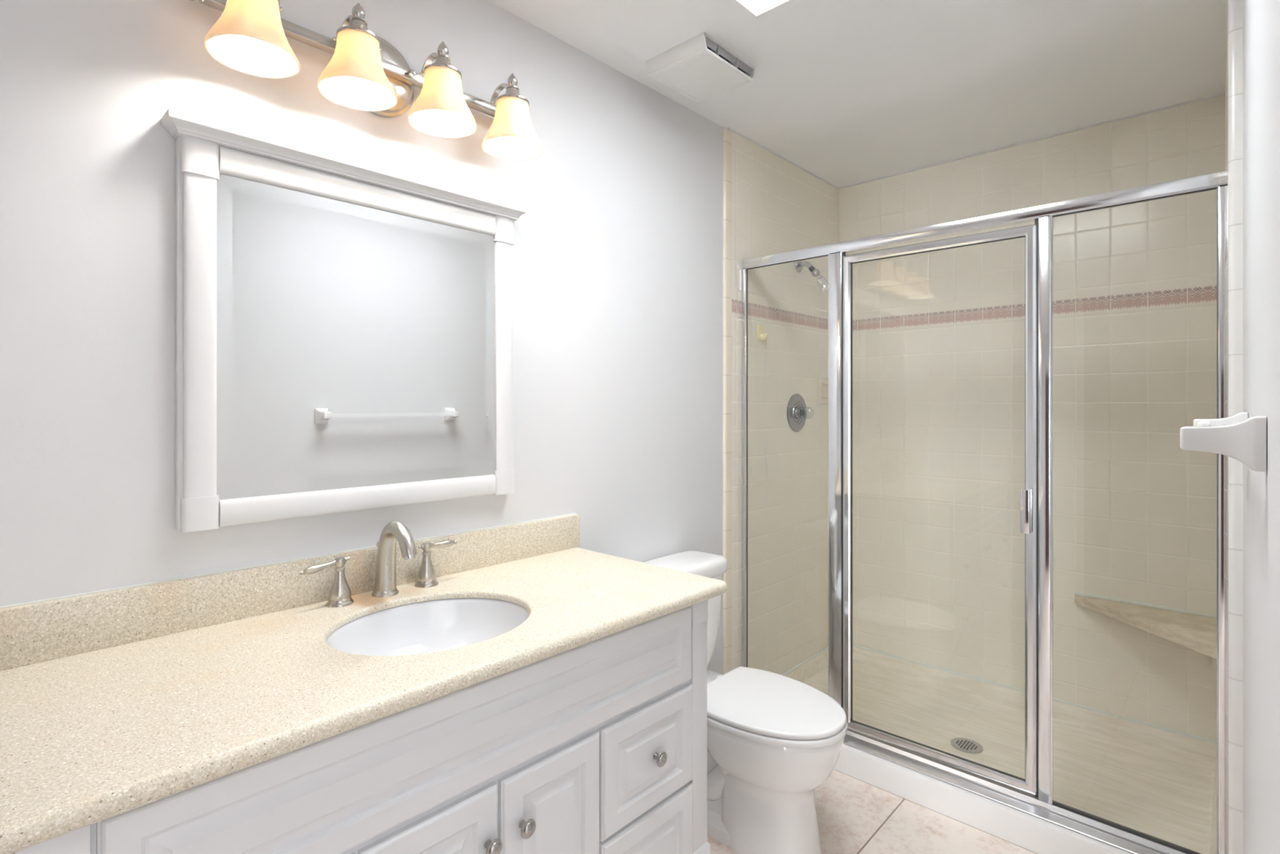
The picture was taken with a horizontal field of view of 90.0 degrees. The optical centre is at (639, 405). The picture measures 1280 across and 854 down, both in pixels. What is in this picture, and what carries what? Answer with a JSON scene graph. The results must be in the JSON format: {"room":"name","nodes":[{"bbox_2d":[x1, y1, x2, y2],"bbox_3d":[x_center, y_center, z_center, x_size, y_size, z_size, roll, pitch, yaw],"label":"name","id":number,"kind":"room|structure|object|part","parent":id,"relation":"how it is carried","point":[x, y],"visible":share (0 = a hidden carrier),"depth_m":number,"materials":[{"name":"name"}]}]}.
{"room":"bathroom","nodes":[
{"label":"bathroom","id":0,"kind":"room"},
{"bbox_2d":[0,0,838,674],"bbox_3d":[-0.270,0.099,2.031,0.110,2.472,3.917,0,0,43],"label":"wall","id":1,"kind":"structure","parent":0,"point":[645,211],"depth_m":1.81,"materials":[{"name":"white paint"}]},
{"bbox_2d":[0,514,579,670],"bbox_3d":[-0.654,0.396,1.539,0.020,0.102,1.341,0,0,43],"label":"backsplash","id":2,"kind":"structure","parent":1,"relation":"attached to","point":[47,630],"depth_m":1.31,"materials":[{"name":"beige stone"}]},
{"bbox_2d":[161,107,527,532],"bbox_3d":[-0.628,-0.158,1.535,0.063,0.812,0.834,0,0,43],"label":"wall mirror","id":3,"kind":"object","parent":1,"relation":"attached to","point":[344,325],"visible":1,"depth_m":1.46,"materials":[{"name":"white paint"}]},
{"bbox_3d":[-0.643,-0.141,1.550,0.021,0.772,0.790,0,0,43],"label":"backing frame","id":4,"kind":"part","parent":3,"relation":"part of","materials":[{"name":"white wood"}]},
{"bbox_3d":[-0.628,-0.545,1.535,0.063,0.037,0.834,0,0,43],"label":"crown moulding","id":5,"kind":"part","parent":3,"relation":"part of","materials":[{"name":"white wood"}]},
{"bbox_3d":[-0.631,-0.141,1.540,0.002,0.669,0.672,0,0,43],"label":"glass","id":6,"kind":"part","parent":3,"relation":"part of","materials":[{"name":"white mirror"}]},
{"bbox_3d":[-0.630,-0.499,1.538,0.019,0.056,0.656,0,0,43],"label":"rail","id":7,"kind":"part","parent":3,"relation":"part of","materials":[{"name":"white wood"}]},
{"bbox_3d":[-0.630,0.219,1.538,0.019,0.054,0.656,0,0,43],"label":"rail","id":8,"kind":"part","parent":3,"relation":"part of","materials":[{"name":"white wood"}]},
{"bbox_2d":[189,0,542,160],"bbox_3d":[-0.566,-0.790,1.492,0.213,0.222,0.800,0,0,43],"label":"vanity light","id":9,"kind":"object","parent":1,"relation":"attached to","point":[365,72],"visible":1,"depth_m":1.45,"materials":[{"name":"beige glass"}]},
{"bbox_3d":[-0.754,-0.741,1.250,0.158,0.124,0.162,0,0,43],"label":"lamp shade","id":10,"kind":"part","parent":9,"relation":"part of","materials":[{"name":"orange glass"}]},
{"bbox_3d":[-0.754,-0.748,1.250,0.057,0.102,0.057,0,0,43],"label":"bulb","id":11,"kind":"part","parent":9,"relation":"part of","materials":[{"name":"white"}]},
{"bbox_3d":[-0.651,-0.839,1.433,0.096,0.049,0.014,0,0,43],"label":"lamp arm","id":12,"kind":"part","parent":9,"relation":"part of","materials":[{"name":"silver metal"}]},
{"bbox_3d":[-0.615,-0.741,1.399,0.158,0.124,0.162,0,0,43],"label":"lamp shade","id":13,"kind":"part","parent":9,"relation":"part of","materials":[{"name":"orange glass"}]},
{"bbox_3d":[-0.615,-0.748,1.399,0.057,0.102,0.057,0,0,43],"label":"bulb","id":14,"kind":"part","parent":9,"relation":"part of","materials":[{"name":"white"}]},
{"bbox_3d":[-0.635,-0.805,1.557,0.023,0.192,0.192,0,0,43],"label":"plate","id":15,"kind":"part","parent":9,"relation":"part of","materials":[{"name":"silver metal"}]},
{"bbox_3d":[-0.512,-0.839,1.581,0.096,0.049,0.014,0,0,43],"label":"lamp arm","id":16,"kind":"part","parent":9,"relation":"part of","materials":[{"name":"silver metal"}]},
{"bbox_3d":[-0.476,-0.741,1.547,0.158,0.124,0.162,0,0,43],"label":"lamp shade","id":17,"kind":"part","parent":9,"relation":"part of","materials":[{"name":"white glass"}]},
{"bbox_3d":[-0.476,-0.748,1.547,0.057,0.102,0.057,0,0,43],"label":"bulb","id":18,"kind":"part","parent":9,"relation":"part of","materials":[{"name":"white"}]},
{"bbox_3d":[-0.373,-0.839,1.729,0.096,0.049,0.014,0,0,43],"label":"lamp arm","id":19,"kind":"part","parent":9,"relation":"part of","materials":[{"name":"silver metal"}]},
{"bbox_3d":[-0.338,-0.741,1.696,0.158,0.124,0.162,0,0,43],"label":"lamp shade","id":20,"kind":"part","parent":9,"relation":"part of","materials":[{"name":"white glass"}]},
{"bbox_3d":[-0.338,-0.748,1.696,0.057,0.102,0.057,0,0,43],"label":"bulb","id":21,"kind":"part","parent":9,"relation":"part of","materials":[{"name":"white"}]},
{"bbox_3d":[0.360,0.099,2.631,0.010,2.472,0.047,0,0,43],"label":"bullnose trim","id":22,"kind":"part","parent":1,"relation":"part of","materials":[{"name":"tile"}]},
{"bbox_2d":[757,324,768,341],"bbox_3d":[0.538,-0.316,2.789,0.044,0.070,0.042,0,0,43],"label":"holder","id":23,"kind":"object","parent":1,"relation":"attached to","point":[762,336],"visible":1,"depth_m":2.78,"materials":[{"name":"beige plastic"}]},
{"bbox_3d":[0.528,-0.318,2.798,0.006,0.066,0.042,0,0,43],"label":"mounting plate","id":24,"kind":"part","parent":23,"relation":"part of","materials":[{"name":"beige plastic"}]},
{"bbox_2d":[727,127,839,189],"bbox_3d":[0.699,-1.134,2.987,0.018,0.006,0.997,0,0,43],"label":"trim","id":25,"kind":"structure","parent":1,"relation":"attached to","point":[728,128],"depth_m":2.91,"materials":[{"name":"beige tile"}]},
{"bbox_3d":[0.706,0.054,3.001,0.010,2.382,0.967,0,0,43],"label":"tile panel","id":26,"kind":"part","parent":1,"relation":"part of","materials":[{"name":"beige tile"}]},
{"bbox_2d":[786,393,812,431],"bbox_3d":[0.770,0.034,3.002,0.081,0.179,0.179,0,0,43],"label":"shower valve","id":27,"kind":"object","parent":1,"relation":"attached to","point":[796,407],"visible":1,"depth_m":3.00,"materials":[{"name":"silver metal"}]},
{"bbox_3d":[0.766,0.034,3.006,0.010,0.032,0.032,0,0,43],"label":"valve stem","id":28,"kind":"part","parent":27,"relation":"part of","materials":[{"name":"grey metal"}]},
{"bbox_2d":[795,261,828,291],"bbox_3d":[0.810,-0.612,2.988,0.159,0.172,0.066,0,0,43],"label":"showerhead","id":29,"kind":"object","parent":1,"relation":"attached to","point":[822,282],"visible":0.94,"depth_m":2.97,"materials":[{"name":"silver metal"}]},
{"bbox_3d":[0.782,-0.652,3.014,0.083,0.051,0.021,0,0,43],"label":"shower arm","id":30,"kind":"part","parent":29,"relation":"part of","materials":[{"name":"silver metal"}]},
{"bbox_2d":[817,377,828,404],"bbox_3d":[0.928,-0.071,3.219,0.016,0.130,0.124,0,0,43],"label":"soap dish","id":31,"kind":"object","parent":1,"relation":"attached to","point":[822,383],"visible":0.76,"depth_m":3.20,"materials":[{"name":"beige ceramic"}]},
{"bbox_2d":[487,0,1226,186],"bbox_3d":[0.365,-1.177,1.437,1.850,0.080,3.917,0,0,43],"label":"ceiling","id":32,"kind":"structure","parent":0,"point":[848,92],"depth_m":2.13,"materials":[{"name":"white paint"}]},
{"bbox_2d":[645,31,755,102],"bbox_3d":[0.202,-1.111,2.133,0.244,0.051,0.278,0,0,43],"label":"exhaust fan","id":33,"kind":"object","parent":32,"relation":"attached to","point":[700,68],"visible":1,"depth_m":2.08,"materials":[{"name":"white plastic"}]},
{"bbox_2d":[737,0,788,16],"bbox_3d":[0.353,-1.457,1.438,0.650,0.640,0.653,0,0,43],"label":"ceiling light","id":34,"kind":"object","parent":32,"relation":"attached to","point":[757,7],"depth_m":1.85,"materials":[{"name":"white"}]},
{"bbox_2d":[706,768,1037,853],"bbox_3d":[0.365,1.375,1.437,1.850,0.080,3.917,0,0,43],"label":"floor","id":35,"kind":"structure","parent":0,"point":[855,815],"depth_m":2.02,"materials":[{"name":"tile"}]},
{"bbox_2d":[11,599,710,853],"bbox_3d":[-0.448,0.907,1.341,0.586,0.856,1.265,0,0,43],"label":"bathroom vanity","id":36,"kind":"object","parent":35,"relation":"on","point":[599,746],"visible":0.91,"depth_m":1.17,"materials":[{"name":"white paint"}]},
{"bbox_2d":[0,513,727,853],"bbox_3d":[-0.445,0.410,1.343,0.594,0.136,1.341,0,0,43],"label":"countertop","id":37,"kind":"structure","parent":36,"relation":"on","point":[114,701],"depth_m":1.11,"materials":[{"name":"beige stone"}]},
{"bbox_2d":[298,520,457,607],"bbox_3d":[-0.566,0.357,1.482,0.167,0.179,0.385,0,0,43],"label":"faucet","id":38,"kind":"object","parent":37,"relation":"on","point":[340,594],"visible":1,"depth_m":1.49,"materials":[{"name":"silver metal"}]},
{"bbox_3d":[-0.697,0.355,1.415,0.018,0.024,0.109,0,0,43],"label":"lever","id":39,"kind":"part","parent":38,"relation":"part of","materials":[{"name":"silver metal"}]},
{"bbox_3d":[-0.675,0.394,1.439,0.056,0.104,0.056,0,0,43],"label":"tap handle","id":40,"kind":"part","parent":38,"relation":"part of","materials":[{"name":"silver metal"}]},
{"bbox_3d":[-0.566,0.357,1.481,0.164,0.179,0.060,0,0,43],"label":"spout","id":41,"kind":"part","parent":38,"relation":"part of","materials":[{"name":"silver metal"}]},
{"bbox_3d":[-0.531,0.394,1.593,0.056,0.104,0.056,0,0,43],"label":"tap handle","id":42,"kind":"part","parent":38,"relation":"part of","materials":[{"name":"silver metal"}]},
{"bbox_3d":[-0.509,0.352,1.617,0.018,0.018,0.110,0,0,43],"label":"lever","id":43,"kind":"part","parent":38,"relation":"part of","materials":[{"name":"silver metal"}]},
{"bbox_2d":[326,597,529,655],"bbox_3d":[-0.431,0.532,1.338,0.420,0.142,0.478,0,0,43],"label":"sink","id":44,"kind":"object","parent":37,"relation":"in","point":[446,624],"visible":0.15,"depth_m":1.48,"materials":[{"name":"white ceramic"}]},
{"bbox_3d":[-0.345,0.949,1.074,0.016,0.523,0.248,0,0,43],"label":"door","id":45,"kind":"part","parent":36,"relation":"part of","materials":[{"name":"white paint"}]},
{"bbox_3d":[-0.261,0.782,1.132,0.028,0.034,0.034,0,0,43],"label":"knob","id":46,"kind":"part","parent":36,"relation":"part of","materials":[{"name":"grey metal"}]},
{"bbox_3d":[-0.210,0.782,1.186,0.028,0.034,0.034,0,0,43],"label":"knob","id":47,"kind":"part","parent":36,"relation":"part of","materials":[{"name":"grey metal"}]},
{"bbox_3d":[-0.171,0.949,1.260,0.016,0.523,0.246,0,0,43],"label":"door","id":48,"kind":"part","parent":36,"relation":"part of","materials":[{"name":"white paint"}]},
{"bbox_3d":[0.022,0.805,1.467,0.016,0.236,0.307,0,0,43],"label":"drawer","id":49,"kind":"part","parent":36,"relation":"part of","materials":[{"name":"white paint"}]},
{"bbox_3d":[0.022,1.071,1.467,0.016,0.279,0.307,0,0,43],"label":"drawer","id":50,"kind":"part","parent":36,"relation":"part of","materials":[{"name":"white paint"}]},
{"bbox_3d":[0.046,0.805,1.460,0.028,0.034,0.034,0,0,43],"label":"knob","id":51,"kind":"part","parent":36,"relation":"part of","materials":[{"name":"grey metal"}]},
{"bbox_2d":[641,550,847,853],"bbox_3d":[0.310,0.938,2.050,0.712,0.794,0.411,0,0,43],"label":"toilet","id":52,"kind":"object","parent":35,"relation":"on","point":[773,739],"visible":0.59,"depth_m":1.87,"materials":[{"name":"white ceramic"}]},
{"bbox_3d":[0.125,0.569,2.223,0.206,0.056,0.411,0,0,43],"label":"tank lid","id":53,"kind":"part","parent":52,"relation":"part of","materials":[{"name":"white ceramic"}]},
{"bbox_3d":[0.125,0.769,2.224,0.186,0.345,0.386,0,0,43],"label":"tank","id":54,"kind":"part","parent":52,"relation":"part of","materials":[{"name":"white ceramic"}]},
{"bbox_3d":[0.405,0.913,1.962,0.448,0.016,0.380,0,0,43],"label":"lid","id":55,"kind":"part","parent":52,"relation":"part of","materials":[{"name":"white plastic"}]},
{"bbox_3d":[0.406,0.935,1.960,0.449,0.020,0.382,0,0,43],"label":"seat","id":56,"kind":"part","parent":52,"relation":"part of","materials":[{"name":"white plastic"}]},
{"bbox_2d":[781,644,1217,853],"bbox_3d":[1.264,1.281,2.486,1.508,0.106,0.956,0,0,43],"label":"shower tray","id":57,"kind":"object","parent":35,"relation":"on","point":[1156,780],"visible":0.78,"depth_m":2.38,"materials":[{"name":"plastic"}]},
{"bbox_2d":[742,170,1227,853],"bbox_3d":[0.980,0.312,2.180,1.511,1.851,0.086,0,0,43],"label":"shower door frame","id":58,"kind":"structure","parent":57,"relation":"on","point":[1033,795],"depth_m":1.98,"materials":[{"name":"silver metal"}]},
{"bbox_3d":[0.742,0.317,2.422,0.052,1.793,0.018,0,0,43],"label":"hinge post","id":59,"kind":"part","parent":58,"relation":"part of","materials":[{"name":"silver metal"}]},
{"bbox_3d":[0.995,0.322,2.188,0.628,1.762,0.023,0,0,42],"label":"shower door","id":60,"kind":"part","parent":58,"relation":"part of","materials":[{"name":"clear glass"}]},
{"bbox_3d":[0.994,-0.594,2.195,1.511,0.039,0.034,0,0,43],"label":"header rail","id":61,"kind":"part","parent":58,"relation":"part of","materials":[{"name":"silver metal"}]},
{"bbox_3d":[1.193,0.327,1.979,0.025,0.135,0.030,0,0,42],"label":"pull handle","id":62,"kind":"part","parent":58,"relation":"part of","materials":[{"name":"silver metal"}]},
{"bbox_3d":[1.239,0.317,1.957,0.033,1.793,0.018,0,0,43],"label":"strike post","id":63,"kind":"part","parent":58,"relation":"part of","materials":[{"name":"silver metal"}]},
{"bbox_2d":[838,94,1224,740],"bbox_3d":[1.651,0.099,2.847,1.800,2.472,0.100,0,0,43],"label":"wall","id":64,"kind":"structure","parent":0,"point":[939,336],"depth_m":2.68,"materials":[{"name":"tile"}]},
{"bbox_2d":[839,92,1224,188],"bbox_3d":[1.594,-1.134,2.825,1.512,0.006,0.010,0,0,43],"label":"trim","id":65,"kind":"structure","parent":64,"relation":"attached to","point":[1223,93],"depth_m":2.70,"materials":[{"name":"white paint"}]},
{"bbox_2d":[1074,591,1217,658],"bbox_3d":[1.824,0.789,2.333,0.464,0.047,0.414,0,0,43],"label":"shower bench","id":66,"kind":"object","parent":64,"relation":"attached to","point":[1197,631],"visible":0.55,"depth_m":2.34,"materials":[{"name":"stone"}]},
{"bbox_2d":[1224,0,1279,853],"bbox_3d":[0.934,0.099,0.904,0.137,2.472,3.720,0,0,42],"label":"wall","id":67,"kind":"structure","parent":0,"point":[1252,57],"depth_m":1.10,"materials":[{"name":"white paint"}]},
{"bbox_2d":[1180,412,1266,471],"bbox_3d":[0.978,0.048,1.077,0.083,0.069,0.695,0,0,42],"label":"towel bar","id":68,"kind":"object","parent":67,"relation":"attached to","point":[1241,437],"visible":1,"depth_m":0.82,"materials":[{"name":"white ceramic"}]},
{"bbox_3d":[1.192,0.048,1.315,0.082,0.069,0.055,0,0,43],"label":"post","id":69,"kind":"part","parent":68,"relation":"part of","materials":[{"name":"white ceramic"}]},
{"bbox_3d":[1.815,0.054,1.963,0.026,2.382,0.968,0,0,42],"label":"tile panel","id":70,"kind":"part","parent":67,"relation":"part of","materials":[{"name":"beige tile"}]},
{"bbox_3d":[1.474,0.099,1.585,0.028,2.472,0.050,0,0,43],"label":"bullnose trim","id":71,"kind":"part","parent":67,"relation":"part of","materials":[{"name":"white tile"}]}
]}

